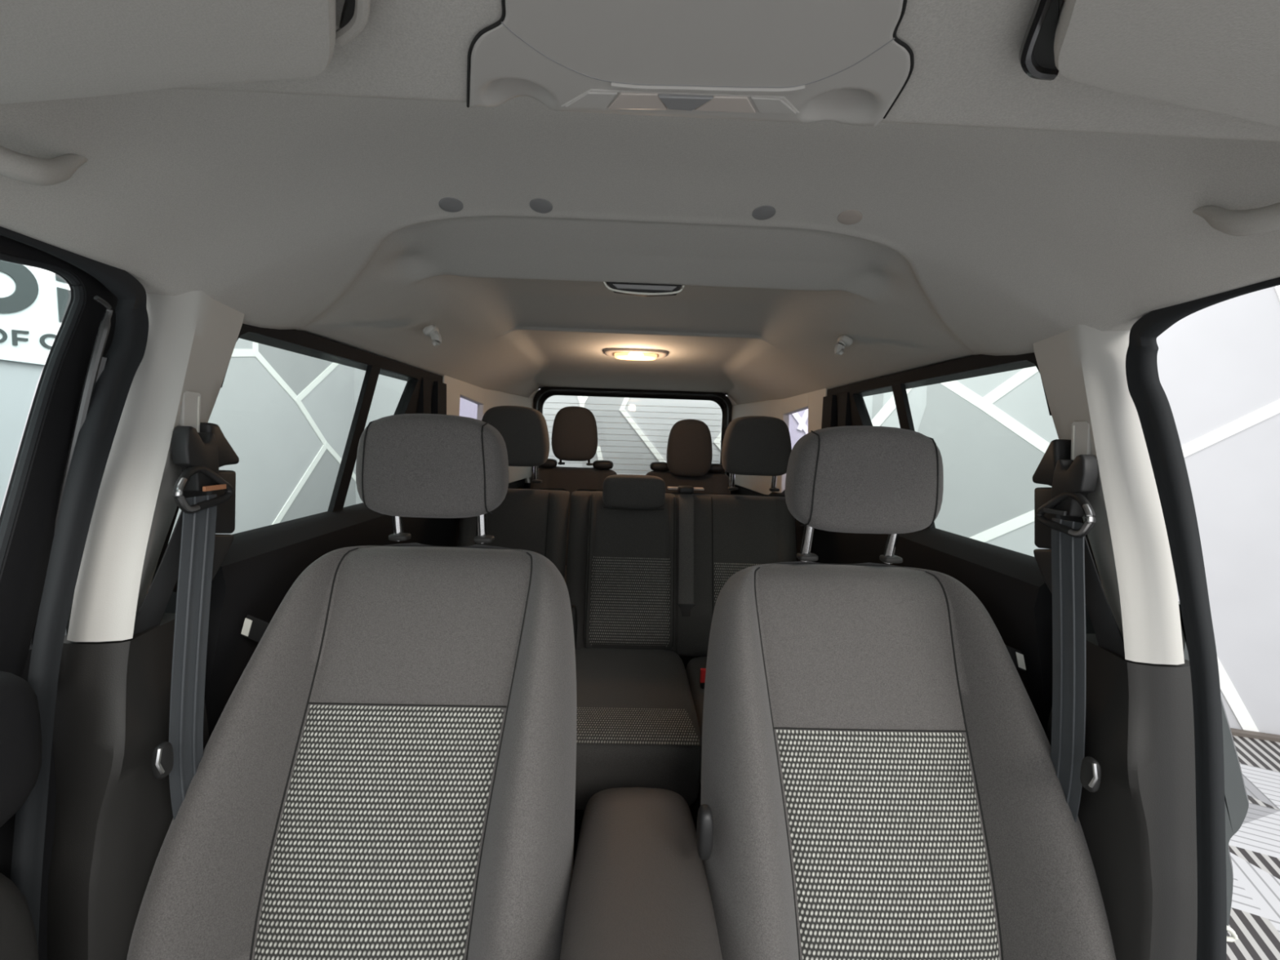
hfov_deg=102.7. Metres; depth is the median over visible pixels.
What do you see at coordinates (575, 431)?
seat
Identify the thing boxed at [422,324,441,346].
coat hook
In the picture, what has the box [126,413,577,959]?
seat
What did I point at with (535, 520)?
seat
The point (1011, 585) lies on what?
wall
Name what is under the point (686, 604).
belt
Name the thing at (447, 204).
plug
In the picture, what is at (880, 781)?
seat
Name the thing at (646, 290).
roof slot
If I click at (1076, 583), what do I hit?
belt
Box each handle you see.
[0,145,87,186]
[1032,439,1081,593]
[1192,202,1279,236]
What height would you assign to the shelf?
0.070 m
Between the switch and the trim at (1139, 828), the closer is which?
the switch
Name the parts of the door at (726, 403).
panel, panel, panel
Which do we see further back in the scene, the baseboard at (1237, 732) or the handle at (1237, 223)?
the baseboard at (1237, 732)
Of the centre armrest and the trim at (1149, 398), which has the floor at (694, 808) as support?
the centre armrest
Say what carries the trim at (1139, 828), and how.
attached to the wall at (1011, 585)
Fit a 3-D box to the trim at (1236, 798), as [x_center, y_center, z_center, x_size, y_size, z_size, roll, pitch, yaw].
[0.752,0.567,1.986,0.179,1.000,2.569,2,5,-1]
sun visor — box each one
[0,0,369,104]
[1018,0,1279,126]
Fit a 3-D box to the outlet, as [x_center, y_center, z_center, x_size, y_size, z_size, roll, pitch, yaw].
[0.172,0.035,1.913,0.135,0.030,0.070,2,5,-1]
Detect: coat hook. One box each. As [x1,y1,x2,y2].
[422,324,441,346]
[834,334,853,355]
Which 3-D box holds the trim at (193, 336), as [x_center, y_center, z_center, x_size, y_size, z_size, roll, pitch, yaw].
[-0.670,-0.045,0.724,0.085,0.468,0.240,2,5,-1]
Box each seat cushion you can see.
[564,565,566,582]
[574,647,702,809]
[685,656,706,784]
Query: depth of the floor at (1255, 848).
1.98 m
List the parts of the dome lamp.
bulb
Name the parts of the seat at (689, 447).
backrest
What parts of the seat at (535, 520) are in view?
backrest, post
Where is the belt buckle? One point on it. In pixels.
(702, 673)
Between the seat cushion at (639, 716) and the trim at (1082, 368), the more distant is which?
the seat cushion at (639, 716)
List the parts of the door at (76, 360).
panel, sliding door handle, lever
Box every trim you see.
[0,226,148,950]
[47,613,208,959]
[64,566,177,635]
[66,290,244,641]
[441,375,533,483]
[728,388,826,494]
[1033,324,1184,665]
[1045,633,1197,959]
[1085,600,1248,942]
[1125,277,1279,959]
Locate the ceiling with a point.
(319, 215)
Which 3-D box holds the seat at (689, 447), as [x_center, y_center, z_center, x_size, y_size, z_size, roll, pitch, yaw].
[0.251,0.327,2.583,0.472,1.270,0.562,2,5,-1]
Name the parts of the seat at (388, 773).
post, panel, post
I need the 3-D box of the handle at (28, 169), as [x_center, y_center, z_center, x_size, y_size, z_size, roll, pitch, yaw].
[-0.550,-0.293,0.469,0.025,0.053,0.083,3,5,10]
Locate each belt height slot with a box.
[179,391,201,432]
[1071,421,1090,460]
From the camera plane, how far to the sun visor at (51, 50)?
0.30 m
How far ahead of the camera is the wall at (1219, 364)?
2.89 m
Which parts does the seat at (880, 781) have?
post, panel, post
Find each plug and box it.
[438,197,462,212]
[529,198,552,213]
[751,205,775,219]
[837,209,862,224]
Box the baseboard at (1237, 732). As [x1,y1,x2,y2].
[1230,728,1279,742]
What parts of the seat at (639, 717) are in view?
folding armrest, backrest, post, post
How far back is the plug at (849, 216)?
0.74 m
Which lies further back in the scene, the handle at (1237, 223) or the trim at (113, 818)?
the trim at (113, 818)
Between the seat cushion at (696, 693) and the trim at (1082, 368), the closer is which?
the trim at (1082, 368)
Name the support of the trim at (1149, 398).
attached to the wall at (1011, 585)
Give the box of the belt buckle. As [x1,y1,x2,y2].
[699,667,706,688]
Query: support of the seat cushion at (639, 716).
on the seat at (639, 717)
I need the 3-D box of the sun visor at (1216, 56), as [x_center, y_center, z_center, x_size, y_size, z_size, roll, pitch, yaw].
[0.382,-0.237,0.245,0.379,0.020,0.218,2,5,-1]
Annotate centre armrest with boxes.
[559,786,722,959]
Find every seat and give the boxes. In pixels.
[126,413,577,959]
[457,405,569,580]
[530,406,617,582]
[565,415,797,809]
[645,419,730,493]
[696,426,1115,959]
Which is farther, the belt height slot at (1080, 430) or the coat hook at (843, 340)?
the coat hook at (843, 340)
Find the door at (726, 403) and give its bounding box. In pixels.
[523,386,737,493]
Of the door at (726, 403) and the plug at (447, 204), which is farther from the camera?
the door at (726, 403)
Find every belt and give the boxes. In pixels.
[133,426,234,819]
[667,485,704,653]
[1035,454,1124,822]
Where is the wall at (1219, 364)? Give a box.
[354,284,1279,734]
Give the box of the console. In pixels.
[466,0,914,126]
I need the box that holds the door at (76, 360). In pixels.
[0,235,239,959]
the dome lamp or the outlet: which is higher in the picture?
the dome lamp
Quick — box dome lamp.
[603,347,667,360]
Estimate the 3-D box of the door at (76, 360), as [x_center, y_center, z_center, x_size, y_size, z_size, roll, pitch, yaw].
[-0.664,0.376,0.469,0.190,1.334,0.706,2,5,-1]
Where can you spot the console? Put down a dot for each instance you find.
(806, 61)
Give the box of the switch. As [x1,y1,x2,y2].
[658,93,713,111]
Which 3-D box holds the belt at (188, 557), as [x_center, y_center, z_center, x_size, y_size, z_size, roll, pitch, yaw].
[-0.631,0.276,0.701,0.072,0.698,0.150,2,5,-1]
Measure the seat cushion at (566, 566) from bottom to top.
0.160 m
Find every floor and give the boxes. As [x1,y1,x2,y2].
[573,655,701,867]
[1226,735,1279,959]
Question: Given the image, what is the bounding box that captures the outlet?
[667,485,704,493]
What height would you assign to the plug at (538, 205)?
0.010 m
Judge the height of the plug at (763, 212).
0.010 m
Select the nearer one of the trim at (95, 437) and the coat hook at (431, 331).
the trim at (95, 437)
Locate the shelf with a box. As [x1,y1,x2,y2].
[174,0,1279,142]
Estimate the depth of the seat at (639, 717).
1.78 m
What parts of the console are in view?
map lamp panel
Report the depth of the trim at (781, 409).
2.30 m
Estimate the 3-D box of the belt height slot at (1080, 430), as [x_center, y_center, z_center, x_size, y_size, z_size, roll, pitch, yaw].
[0.646,-0.053,0.750,0.007,0.066,0.034,2,5,-1]
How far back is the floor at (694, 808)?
1.58 m
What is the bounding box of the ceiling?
[0,88,1279,404]
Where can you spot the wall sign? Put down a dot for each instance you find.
(34, 301)
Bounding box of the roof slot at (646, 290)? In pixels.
[603,280,684,297]
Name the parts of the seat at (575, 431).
backrest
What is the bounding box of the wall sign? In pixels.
[0,259,71,364]
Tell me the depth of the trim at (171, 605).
0.81 m

